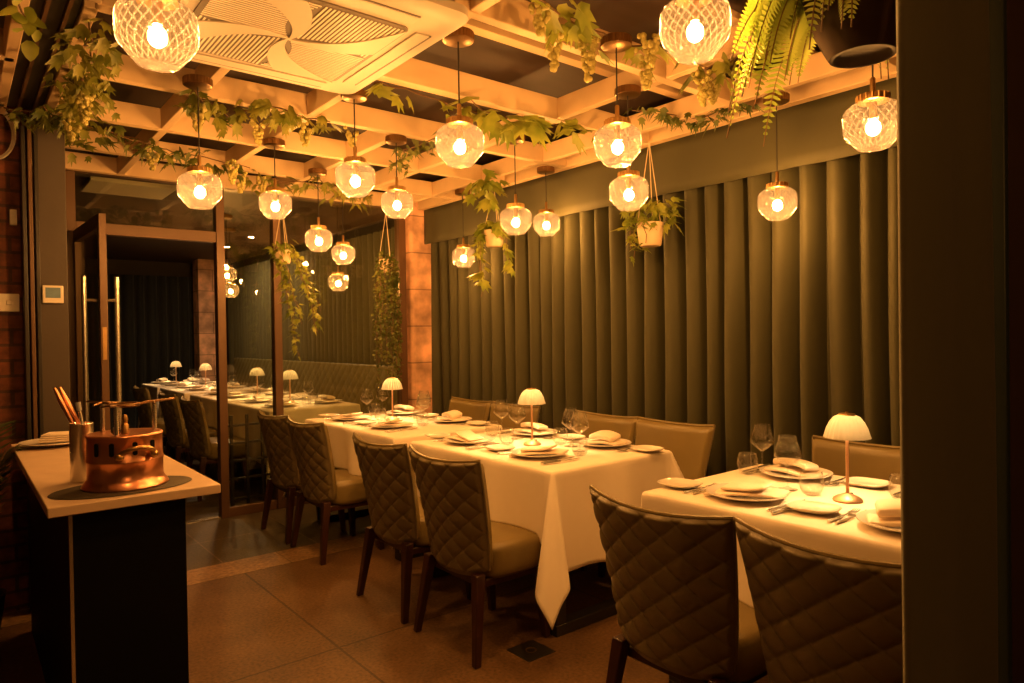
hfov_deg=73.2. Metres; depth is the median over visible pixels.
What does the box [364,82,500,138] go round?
leaf garland
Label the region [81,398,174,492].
brazier
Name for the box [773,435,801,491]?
wine glass
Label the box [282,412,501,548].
tablecloth
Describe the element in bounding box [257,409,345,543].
dining chair
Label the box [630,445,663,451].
plate
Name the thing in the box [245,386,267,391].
napkin
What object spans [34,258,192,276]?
wall
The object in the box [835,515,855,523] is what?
fork
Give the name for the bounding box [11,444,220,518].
countertop
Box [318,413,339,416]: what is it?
plate
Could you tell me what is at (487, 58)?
ceiling
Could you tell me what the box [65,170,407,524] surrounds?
partition frame
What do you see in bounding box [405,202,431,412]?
column
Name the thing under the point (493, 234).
hanging planter
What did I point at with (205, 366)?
table lamp
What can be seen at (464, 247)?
pendant lamp
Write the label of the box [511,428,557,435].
dinner plate
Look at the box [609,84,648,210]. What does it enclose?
pendant lamp
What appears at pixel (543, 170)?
pendant lamp
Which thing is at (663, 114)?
leaf garland
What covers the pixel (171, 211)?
ceiling
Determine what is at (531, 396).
table lamp
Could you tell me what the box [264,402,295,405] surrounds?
dinner plate
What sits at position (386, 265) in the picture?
hanging planter
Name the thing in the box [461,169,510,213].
leaf garland
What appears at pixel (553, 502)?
tablecloth
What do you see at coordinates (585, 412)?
wine glass
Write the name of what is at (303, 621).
floor
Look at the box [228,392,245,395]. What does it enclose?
napkin
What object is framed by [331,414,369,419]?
dinner plate
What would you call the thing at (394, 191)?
bulb
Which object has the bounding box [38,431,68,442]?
napkin stack
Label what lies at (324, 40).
grille
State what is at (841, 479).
fork
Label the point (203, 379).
napkin
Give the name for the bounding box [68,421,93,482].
utensil cup
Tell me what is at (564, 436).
plate
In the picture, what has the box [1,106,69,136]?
leaf garland
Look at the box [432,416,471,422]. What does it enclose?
dinner plate
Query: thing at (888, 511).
napkin
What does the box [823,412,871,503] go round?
table lamp
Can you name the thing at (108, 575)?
counter
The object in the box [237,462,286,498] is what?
dining table
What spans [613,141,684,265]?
hanging planter
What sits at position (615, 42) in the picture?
pendant lamp
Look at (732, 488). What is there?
napkin
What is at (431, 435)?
plate
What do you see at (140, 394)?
dining chair
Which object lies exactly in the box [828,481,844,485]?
fork
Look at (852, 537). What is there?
tablecloth
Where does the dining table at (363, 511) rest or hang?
on the floor at (303, 621)
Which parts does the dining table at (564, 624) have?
leg frame, leg frame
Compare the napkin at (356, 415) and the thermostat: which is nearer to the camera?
the thermostat
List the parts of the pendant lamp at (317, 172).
cord, glass globe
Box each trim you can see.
[1,533,376,627]
[989,0,1011,682]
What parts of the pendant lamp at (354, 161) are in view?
cord, stem, glass globe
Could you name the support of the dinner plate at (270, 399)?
on the tablecloth at (300, 412)
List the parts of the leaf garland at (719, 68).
vine stem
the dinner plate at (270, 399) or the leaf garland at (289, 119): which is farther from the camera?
the dinner plate at (270, 399)
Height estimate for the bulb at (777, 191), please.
0.108 m
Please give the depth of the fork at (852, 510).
2.19 m
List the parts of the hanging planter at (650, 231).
cord, pot, cord, cord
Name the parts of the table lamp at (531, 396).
stem, lamp shade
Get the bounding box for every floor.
[0,543,768,682]
[163,446,370,570]
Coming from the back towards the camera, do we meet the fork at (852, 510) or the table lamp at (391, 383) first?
the table lamp at (391, 383)
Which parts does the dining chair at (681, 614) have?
leg, seat frame, leg, seat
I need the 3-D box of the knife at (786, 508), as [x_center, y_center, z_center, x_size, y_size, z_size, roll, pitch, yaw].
[0.937,0.554,2.304,0.233,0.013,0.016,-1,1,-37]
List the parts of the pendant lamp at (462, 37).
cord, stem, glass globe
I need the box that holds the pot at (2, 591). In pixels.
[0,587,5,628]
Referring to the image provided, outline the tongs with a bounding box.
[53,387,79,423]
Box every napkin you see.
[156,378,169,381]
[174,381,194,386]
[183,377,200,381]
[190,386,207,388]
[199,378,210,382]
[227,382,239,387]
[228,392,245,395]
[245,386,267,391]
[250,393,268,400]
[264,400,298,405]
[291,392,315,399]
[314,394,338,402]
[331,412,371,418]
[368,419,412,426]
[389,404,418,413]
[437,410,467,420]
[444,430,494,444]
[508,444,568,455]
[515,422,552,433]
[582,430,627,445]
[703,482,790,498]
[764,458,827,477]
[866,498,900,526]
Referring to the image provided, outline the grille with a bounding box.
[172,0,407,82]
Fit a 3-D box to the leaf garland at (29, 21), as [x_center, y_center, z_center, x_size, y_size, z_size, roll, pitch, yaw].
[-1.634,-1.062,2.324,0.112,0.091,0.432,-1,1,-24]
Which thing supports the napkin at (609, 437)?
on the dinner plate at (579, 441)
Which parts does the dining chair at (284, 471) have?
leg, seat frame, leg, seat, leg, leg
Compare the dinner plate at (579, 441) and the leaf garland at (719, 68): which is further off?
the dinner plate at (579, 441)
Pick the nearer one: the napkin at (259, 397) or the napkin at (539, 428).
the napkin at (539, 428)
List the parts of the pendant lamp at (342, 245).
cord, glass globe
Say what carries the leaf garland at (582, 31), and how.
hanging from the pergola
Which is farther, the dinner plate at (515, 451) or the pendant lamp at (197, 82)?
the dinner plate at (515, 451)
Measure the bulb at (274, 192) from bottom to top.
0.108 m
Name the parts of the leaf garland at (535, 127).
vine stem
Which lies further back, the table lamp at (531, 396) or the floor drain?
the table lamp at (531, 396)
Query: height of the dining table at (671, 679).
0.748 m
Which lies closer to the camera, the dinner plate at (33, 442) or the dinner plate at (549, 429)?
the dinner plate at (33, 442)
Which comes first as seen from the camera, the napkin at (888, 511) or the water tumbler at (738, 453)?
the napkin at (888, 511)
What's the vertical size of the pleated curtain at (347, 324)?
2.440 m
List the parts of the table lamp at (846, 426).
stem, lamp shade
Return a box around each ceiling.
[0,0,820,181]
[32,174,393,264]
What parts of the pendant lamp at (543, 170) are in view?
glass globe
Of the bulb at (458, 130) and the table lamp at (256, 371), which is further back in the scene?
the table lamp at (256, 371)
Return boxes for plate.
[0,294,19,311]
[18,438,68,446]
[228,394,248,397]
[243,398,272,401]
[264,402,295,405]
[288,395,316,398]
[311,399,341,402]
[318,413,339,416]
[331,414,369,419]
[353,420,377,424]
[369,421,410,427]
[386,409,421,414]
[416,413,438,416]
[425,432,450,438]
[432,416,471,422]
[444,435,494,443]
[466,421,490,425]
[485,444,514,450]
[510,447,566,457]
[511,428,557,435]
[557,434,585,439]
[578,438,631,446]
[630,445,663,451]
[657,478,702,488]
[706,483,787,501]
[759,465,832,478]
[786,500,841,513]
[842,477,892,487]
[856,509,900,532]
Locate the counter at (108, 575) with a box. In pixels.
[11,444,220,682]
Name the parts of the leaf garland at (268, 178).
vine stem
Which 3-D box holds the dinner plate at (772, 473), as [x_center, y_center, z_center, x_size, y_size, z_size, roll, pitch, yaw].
[1.157,0.537,2.814,0.280,0.018,0.280,-1,1,-39]
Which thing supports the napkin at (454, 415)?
on the dinner plate at (468, 418)
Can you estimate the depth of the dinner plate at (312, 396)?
6.68 m
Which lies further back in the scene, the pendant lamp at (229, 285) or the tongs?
the pendant lamp at (229, 285)
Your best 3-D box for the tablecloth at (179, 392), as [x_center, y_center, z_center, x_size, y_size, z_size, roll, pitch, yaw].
[-3.727,0.891,8.464,0.913,0.640,1.249,-1,1,-39]
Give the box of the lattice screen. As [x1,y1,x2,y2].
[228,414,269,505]
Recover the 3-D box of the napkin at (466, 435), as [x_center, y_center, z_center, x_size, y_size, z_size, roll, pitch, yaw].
[-0.236,0.530,3.835,0.157,0.054,0.277,-1,1,-43]
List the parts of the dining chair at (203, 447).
leg, backrest, leg, seat frame, seat, leg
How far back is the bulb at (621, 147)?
2.66 m
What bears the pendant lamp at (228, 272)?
hanging from the ceiling at (171, 211)
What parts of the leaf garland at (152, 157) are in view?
vine stem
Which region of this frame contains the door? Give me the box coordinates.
[73,213,121,429]
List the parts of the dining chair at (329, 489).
leg, backrest, leg, seat frame, seat, leg, leg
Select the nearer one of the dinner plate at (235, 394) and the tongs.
the tongs
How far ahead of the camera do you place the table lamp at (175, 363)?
9.56 m
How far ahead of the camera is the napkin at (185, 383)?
8.53 m
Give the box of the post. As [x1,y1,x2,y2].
[34,115,70,433]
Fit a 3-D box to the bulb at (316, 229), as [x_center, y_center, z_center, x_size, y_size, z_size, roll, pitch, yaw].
[-1.310,-0.708,4.680,0.043,0.108,0.043,-1,1,-39]
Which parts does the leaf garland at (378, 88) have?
vine stem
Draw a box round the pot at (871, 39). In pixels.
[802,0,895,68]
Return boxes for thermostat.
[42,285,63,302]
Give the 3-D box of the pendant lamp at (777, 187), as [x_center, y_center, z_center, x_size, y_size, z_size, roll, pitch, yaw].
[1.285,-0.892,3.346,0.182,0.600,0.182,-1,1,-39]
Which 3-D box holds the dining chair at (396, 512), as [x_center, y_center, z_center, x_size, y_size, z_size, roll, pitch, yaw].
[-0.517,0.904,3.568,0.514,0.857,0.552,-1,1,-39]
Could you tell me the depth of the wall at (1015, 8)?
1.24 m
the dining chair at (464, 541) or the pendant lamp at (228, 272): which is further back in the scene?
the pendant lamp at (228, 272)
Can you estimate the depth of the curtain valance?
3.95 m
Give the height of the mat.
0.004 m
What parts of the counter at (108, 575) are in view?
corner trim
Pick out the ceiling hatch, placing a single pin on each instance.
(102, 185)
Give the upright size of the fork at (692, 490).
0.012 m
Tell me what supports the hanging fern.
hanging from the pergola
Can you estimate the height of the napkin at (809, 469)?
0.069 m
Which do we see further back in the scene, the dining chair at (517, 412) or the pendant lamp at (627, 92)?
the dining chair at (517, 412)
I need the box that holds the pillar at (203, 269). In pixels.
[193,259,215,380]
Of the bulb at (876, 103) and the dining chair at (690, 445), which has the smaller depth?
the bulb at (876, 103)
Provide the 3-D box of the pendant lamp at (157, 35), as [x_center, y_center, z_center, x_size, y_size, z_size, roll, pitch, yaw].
[-0.844,-0.898,1.635,0.182,0.488,0.182,-1,1,-39]
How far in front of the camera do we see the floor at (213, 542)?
4.91 m
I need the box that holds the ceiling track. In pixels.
[7,0,82,112]
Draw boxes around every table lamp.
[170,360,181,382]
[199,363,211,387]
[249,367,264,394]
[283,369,297,401]
[381,377,402,420]
[518,387,545,445]
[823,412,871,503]
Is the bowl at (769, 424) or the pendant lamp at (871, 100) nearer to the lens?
the pendant lamp at (871, 100)
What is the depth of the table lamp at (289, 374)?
6.31 m
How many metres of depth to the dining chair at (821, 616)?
1.65 m
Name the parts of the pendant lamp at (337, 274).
glass globe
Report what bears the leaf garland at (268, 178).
hanging from the pergola
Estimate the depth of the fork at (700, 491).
2.55 m
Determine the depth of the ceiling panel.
2.44 m
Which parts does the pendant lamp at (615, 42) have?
cord, stem, glass globe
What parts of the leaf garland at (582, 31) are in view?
vine stem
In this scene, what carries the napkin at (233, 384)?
on the dinner plate
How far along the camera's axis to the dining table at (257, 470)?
6.94 m
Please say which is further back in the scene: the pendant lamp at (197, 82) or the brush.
the pendant lamp at (197, 82)
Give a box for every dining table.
[229,457,266,476]
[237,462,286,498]
[319,506,423,560]
[433,567,616,636]
[669,675,679,682]
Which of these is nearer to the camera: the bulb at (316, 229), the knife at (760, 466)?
the knife at (760, 466)
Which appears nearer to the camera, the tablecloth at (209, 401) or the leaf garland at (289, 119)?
the leaf garland at (289, 119)
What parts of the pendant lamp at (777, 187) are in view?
stem, cord, glass globe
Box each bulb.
[148,0,166,47]
[195,173,204,197]
[272,192,278,210]
[316,229,321,244]
[351,163,359,186]
[393,191,400,209]
[454,125,465,153]
[512,208,518,226]
[612,125,622,153]
[625,177,633,199]
[687,0,701,41]
[773,188,781,210]
[866,101,880,134]
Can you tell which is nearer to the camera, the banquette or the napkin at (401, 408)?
the napkin at (401, 408)
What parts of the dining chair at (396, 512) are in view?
leg, backrest, seat frame, leg, seat, leg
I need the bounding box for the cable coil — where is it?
[0,111,15,158]
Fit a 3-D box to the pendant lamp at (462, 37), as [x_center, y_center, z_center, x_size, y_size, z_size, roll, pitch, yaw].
[-0.199,-0.912,2.595,0.182,0.500,0.182,-1,1,-28]
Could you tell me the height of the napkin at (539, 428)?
0.069 m
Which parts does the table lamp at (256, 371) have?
lamp shade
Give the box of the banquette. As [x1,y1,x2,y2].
[233,358,397,413]
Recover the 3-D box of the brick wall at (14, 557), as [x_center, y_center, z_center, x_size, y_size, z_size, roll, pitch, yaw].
[-3.473,0.015,2.798,2.525,2.740,0.120,-1,1,-39]
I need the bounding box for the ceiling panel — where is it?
[114,0,467,93]
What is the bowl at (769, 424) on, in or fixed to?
on the wine glass at (769, 424)
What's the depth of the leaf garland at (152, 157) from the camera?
3.94 m
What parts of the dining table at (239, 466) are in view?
leg frame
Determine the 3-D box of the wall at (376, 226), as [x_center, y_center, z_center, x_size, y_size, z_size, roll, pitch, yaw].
[-0.453,-0.126,6.325,0.140,2.860,13.600,-1,1,-39]
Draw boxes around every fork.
[682,483,715,493]
[691,489,705,494]
[818,477,845,484]
[827,508,860,522]
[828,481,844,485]
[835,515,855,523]
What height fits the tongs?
0.317 m
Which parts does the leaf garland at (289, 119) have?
vine stem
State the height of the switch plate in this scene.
0.090 m
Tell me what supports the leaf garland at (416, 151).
hanging from the pergola
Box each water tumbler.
[737,453,757,474]
[799,470,824,495]
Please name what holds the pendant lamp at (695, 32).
hanging from the pergola
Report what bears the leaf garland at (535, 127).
hanging from the pergola
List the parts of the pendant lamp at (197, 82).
cord, stem, glass globe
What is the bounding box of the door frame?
[19,125,43,609]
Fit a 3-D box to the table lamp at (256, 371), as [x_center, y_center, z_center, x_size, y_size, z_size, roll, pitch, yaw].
[-2.597,0.412,7.032,0.153,0.312,0.153,-1,1,-39]
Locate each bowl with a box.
[750,424,773,451]
[773,435,801,465]
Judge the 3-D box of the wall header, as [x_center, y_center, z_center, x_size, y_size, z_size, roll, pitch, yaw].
[-1.968,-1.405,5.480,3.230,0.240,0.130,-1,1,-39]
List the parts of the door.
rail, handle, handle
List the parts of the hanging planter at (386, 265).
pot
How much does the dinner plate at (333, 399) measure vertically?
0.018 m
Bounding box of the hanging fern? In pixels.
[726,0,895,146]
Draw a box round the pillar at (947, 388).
[896,0,997,682]
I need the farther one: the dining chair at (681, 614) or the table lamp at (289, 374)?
the table lamp at (289, 374)
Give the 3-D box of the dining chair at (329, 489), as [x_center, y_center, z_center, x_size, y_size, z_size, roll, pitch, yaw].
[-1.141,0.905,4.427,0.514,0.857,0.552,-1,1,-39]
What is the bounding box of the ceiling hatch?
[81,176,176,199]
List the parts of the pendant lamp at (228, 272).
cord, glass globe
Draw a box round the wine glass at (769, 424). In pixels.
[750,424,773,473]
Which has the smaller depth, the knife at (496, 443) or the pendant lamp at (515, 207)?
the knife at (496, 443)
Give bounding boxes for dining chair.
[132,385,187,461]
[158,391,217,475]
[179,396,245,501]
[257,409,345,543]
[286,415,383,564]
[352,432,470,623]
[408,444,549,668]
[449,396,491,420]
[489,401,540,429]
[572,410,638,570]
[589,484,766,682]
[598,416,715,577]
[733,516,902,682]
[812,435,899,484]
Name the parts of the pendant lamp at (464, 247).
glass globe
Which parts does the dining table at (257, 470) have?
leg frame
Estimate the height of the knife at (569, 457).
0.013 m
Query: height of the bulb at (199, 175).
0.108 m
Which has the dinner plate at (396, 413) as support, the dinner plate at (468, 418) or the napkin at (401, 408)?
the napkin at (401, 408)
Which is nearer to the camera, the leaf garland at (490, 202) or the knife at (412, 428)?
the knife at (412, 428)
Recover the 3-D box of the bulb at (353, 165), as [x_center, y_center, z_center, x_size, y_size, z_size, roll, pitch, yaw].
[-0.727,-0.772,3.203,0.043,0.108,0.043,-1,1,-39]
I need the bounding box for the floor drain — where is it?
[507,640,555,661]
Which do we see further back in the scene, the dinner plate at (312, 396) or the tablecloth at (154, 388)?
the tablecloth at (154, 388)
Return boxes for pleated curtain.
[34,271,194,431]
[227,227,396,381]
[431,146,899,476]
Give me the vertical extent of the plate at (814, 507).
0.017 m
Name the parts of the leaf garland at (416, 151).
vine stem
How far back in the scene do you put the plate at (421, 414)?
5.08 m
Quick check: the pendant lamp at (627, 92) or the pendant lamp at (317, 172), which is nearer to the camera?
the pendant lamp at (627, 92)
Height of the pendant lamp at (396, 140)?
0.460 m
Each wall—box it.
[0,106,31,612]
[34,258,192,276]
[225,218,393,382]
[1007,0,1023,682]
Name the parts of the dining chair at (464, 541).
leg, backrest, leg, seat frame, leg, seat, leg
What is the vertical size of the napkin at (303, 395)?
0.054 m
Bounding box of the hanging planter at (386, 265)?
[371,213,402,383]
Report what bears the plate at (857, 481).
on the tablecloth at (852, 537)
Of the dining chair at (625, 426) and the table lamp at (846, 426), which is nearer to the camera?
the table lamp at (846, 426)
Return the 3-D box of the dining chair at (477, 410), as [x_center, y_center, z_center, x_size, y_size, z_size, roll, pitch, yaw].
[-0.465,0.885,5.386,0.514,0.857,0.552,-1,1,-39]
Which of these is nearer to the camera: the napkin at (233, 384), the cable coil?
the cable coil
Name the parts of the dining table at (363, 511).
leg frame, leg frame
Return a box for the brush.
[75,402,83,423]
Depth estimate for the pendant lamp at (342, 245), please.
5.44 m
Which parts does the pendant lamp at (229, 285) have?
glass globe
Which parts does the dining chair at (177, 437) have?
leg, backrest, leg, seat frame, seat, leg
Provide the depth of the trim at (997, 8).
1.23 m
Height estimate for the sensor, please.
0.080 m
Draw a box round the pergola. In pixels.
[0,0,896,209]
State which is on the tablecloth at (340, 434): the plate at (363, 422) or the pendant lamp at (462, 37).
the plate at (363, 422)
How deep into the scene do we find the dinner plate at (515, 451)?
3.34 m
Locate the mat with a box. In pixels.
[47,476,191,499]
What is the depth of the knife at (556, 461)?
3.19 m
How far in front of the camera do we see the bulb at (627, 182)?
3.21 m
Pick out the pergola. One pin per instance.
(512, 20)
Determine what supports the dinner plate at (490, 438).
on the tablecloth at (553, 502)
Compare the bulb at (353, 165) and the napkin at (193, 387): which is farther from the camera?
the napkin at (193, 387)
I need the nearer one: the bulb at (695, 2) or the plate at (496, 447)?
the bulb at (695, 2)
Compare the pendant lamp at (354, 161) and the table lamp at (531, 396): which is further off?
the table lamp at (531, 396)
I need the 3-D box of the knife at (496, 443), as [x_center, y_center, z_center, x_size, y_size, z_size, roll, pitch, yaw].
[-0.151,0.557,3.690,0.233,0.013,0.016,-1,1,-40]
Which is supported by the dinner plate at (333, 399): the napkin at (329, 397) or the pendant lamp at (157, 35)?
the napkin at (329, 397)
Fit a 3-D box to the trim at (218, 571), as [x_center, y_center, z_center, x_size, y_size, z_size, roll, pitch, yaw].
[-2.016,1.413,3.801,6.000,0.121,0.270,-1,1,-39]
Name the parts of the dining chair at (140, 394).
backrest, seat, leg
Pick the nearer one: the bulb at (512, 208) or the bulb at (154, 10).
the bulb at (154, 10)
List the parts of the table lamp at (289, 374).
stem, lamp shade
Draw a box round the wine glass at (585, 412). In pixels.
[570,412,588,451]
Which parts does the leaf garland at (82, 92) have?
vine stem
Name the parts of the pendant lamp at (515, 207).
cord, glass globe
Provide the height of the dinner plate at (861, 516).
0.018 m
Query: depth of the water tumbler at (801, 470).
2.49 m
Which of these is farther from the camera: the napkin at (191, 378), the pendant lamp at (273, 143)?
the napkin at (191, 378)
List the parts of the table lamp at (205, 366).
lamp shade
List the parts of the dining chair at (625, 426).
leg, backrest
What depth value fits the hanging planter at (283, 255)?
5.16 m
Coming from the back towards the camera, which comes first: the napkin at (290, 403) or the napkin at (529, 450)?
the napkin at (290, 403)
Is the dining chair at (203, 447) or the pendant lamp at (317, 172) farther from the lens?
the dining chair at (203, 447)
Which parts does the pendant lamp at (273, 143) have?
cord, stem, glass globe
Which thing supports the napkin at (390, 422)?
on the dinner plate at (371, 424)
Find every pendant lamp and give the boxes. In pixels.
[113,0,198,72]
[177,74,221,209]
[224,214,236,282]
[224,228,238,297]
[259,138,291,219]
[305,168,332,251]
[328,204,348,290]
[331,194,354,264]
[335,89,374,197]
[381,134,412,218]
[436,26,483,167]
[452,189,474,267]
[500,135,531,235]
[533,166,559,235]
[594,32,640,167]
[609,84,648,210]
[660,0,730,64]
[758,92,797,220]
[842,65,896,152]
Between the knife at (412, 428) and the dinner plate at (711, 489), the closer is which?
the dinner plate at (711, 489)
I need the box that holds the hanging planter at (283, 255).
[262,205,323,360]
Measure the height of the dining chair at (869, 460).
0.857 m
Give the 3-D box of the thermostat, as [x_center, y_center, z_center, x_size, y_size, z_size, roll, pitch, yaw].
[-2.332,-0.239,3.504,0.090,0.090,0.020,-1,1,-39]
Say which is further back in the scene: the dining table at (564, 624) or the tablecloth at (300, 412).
the tablecloth at (300, 412)
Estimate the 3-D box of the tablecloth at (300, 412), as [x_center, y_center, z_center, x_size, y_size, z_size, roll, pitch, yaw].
[-2.037,0.886,6.378,0.918,0.640,1.261,-1,1,-39]
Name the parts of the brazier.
trivet arm, trivet post, trivet post, trivet arm, handle, trivet post, trivet arm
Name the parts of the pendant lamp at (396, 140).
cord, glass globe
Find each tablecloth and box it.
[138,382,211,427]
[158,385,250,418]
[190,391,294,429]
[228,397,360,485]
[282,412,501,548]
[410,428,683,629]
[634,464,900,659]
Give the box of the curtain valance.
[424,77,896,243]
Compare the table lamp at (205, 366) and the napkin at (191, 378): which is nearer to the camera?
the table lamp at (205, 366)
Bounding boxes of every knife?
[386,428,416,432]
[465,443,499,448]
[466,446,484,449]
[540,457,573,463]
[542,458,578,464]
[743,463,769,471]
[766,499,804,511]
[771,507,790,514]
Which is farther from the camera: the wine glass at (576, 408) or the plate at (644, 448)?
the wine glass at (576, 408)
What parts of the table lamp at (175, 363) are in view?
lamp shade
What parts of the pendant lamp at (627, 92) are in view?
cord, glass globe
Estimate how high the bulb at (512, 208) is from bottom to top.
0.108 m
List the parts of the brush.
handle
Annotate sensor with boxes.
[9,209,16,225]
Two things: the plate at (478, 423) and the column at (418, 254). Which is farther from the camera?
the column at (418, 254)
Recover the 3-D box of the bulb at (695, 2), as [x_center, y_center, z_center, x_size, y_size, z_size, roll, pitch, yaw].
[0.481,-0.842,1.813,0.043,0.108,0.043,-1,1,-39]
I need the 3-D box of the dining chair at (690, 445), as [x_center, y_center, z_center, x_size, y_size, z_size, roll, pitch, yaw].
[0.791,0.881,3.836,0.514,0.857,0.552,-1,1,-39]
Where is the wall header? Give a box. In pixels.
[65,148,386,192]
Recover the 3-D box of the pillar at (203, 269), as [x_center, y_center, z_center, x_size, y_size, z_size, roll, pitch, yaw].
[-4.816,0.026,10.834,0.250,2.600,0.300,-1,1,-39]
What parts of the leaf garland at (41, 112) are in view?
vine stem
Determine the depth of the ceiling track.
2.79 m
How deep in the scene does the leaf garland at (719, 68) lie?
2.91 m
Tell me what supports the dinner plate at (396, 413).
on the tablecloth at (340, 434)
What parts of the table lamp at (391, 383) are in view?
stem, lamp shade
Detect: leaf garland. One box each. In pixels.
[0,0,46,61]
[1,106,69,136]
[24,14,125,166]
[52,120,249,192]
[170,89,358,147]
[244,169,372,212]
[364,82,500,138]
[388,128,450,178]
[447,96,605,154]
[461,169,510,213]
[528,0,674,90]
[622,96,764,139]
[673,52,767,106]
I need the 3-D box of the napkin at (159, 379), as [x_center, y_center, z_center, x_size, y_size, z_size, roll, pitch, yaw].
[-4.815,0.532,9.488,0.220,0.069,0.126,-1,1,33]
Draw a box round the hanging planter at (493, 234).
[469,192,514,296]
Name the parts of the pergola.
wall plate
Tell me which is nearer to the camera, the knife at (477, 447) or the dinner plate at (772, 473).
the dinner plate at (772, 473)
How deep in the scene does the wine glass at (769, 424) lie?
2.91 m
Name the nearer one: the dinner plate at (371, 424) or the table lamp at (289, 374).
the dinner plate at (371, 424)
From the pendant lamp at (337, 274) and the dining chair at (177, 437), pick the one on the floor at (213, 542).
the dining chair at (177, 437)
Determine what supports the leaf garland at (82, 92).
hanging from the pergola
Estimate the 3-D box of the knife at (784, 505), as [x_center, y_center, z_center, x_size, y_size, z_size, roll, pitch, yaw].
[0.935,0.554,2.337,0.233,0.013,0.016,-1,1,-37]
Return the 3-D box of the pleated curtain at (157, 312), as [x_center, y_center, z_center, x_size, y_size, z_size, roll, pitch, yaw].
[-6.204,0.175,10.049,3.809,2.340,0.102,-1,1,-39]
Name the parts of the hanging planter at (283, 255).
pot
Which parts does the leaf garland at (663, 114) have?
vine stem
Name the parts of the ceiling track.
rail, rail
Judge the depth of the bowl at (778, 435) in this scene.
2.58 m
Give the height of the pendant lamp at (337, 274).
0.815 m
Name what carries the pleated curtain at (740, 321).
hanging from the curtain valance
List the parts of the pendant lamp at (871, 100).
glass globe, stem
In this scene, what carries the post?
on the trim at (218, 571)
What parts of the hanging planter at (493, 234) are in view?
pot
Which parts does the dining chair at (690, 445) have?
leg, backrest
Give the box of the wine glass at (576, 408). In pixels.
[562,408,579,446]
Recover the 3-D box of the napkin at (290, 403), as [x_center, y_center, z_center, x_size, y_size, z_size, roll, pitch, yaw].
[-2.018,0.536,6.034,0.277,0.054,0.157,-1,1,29]

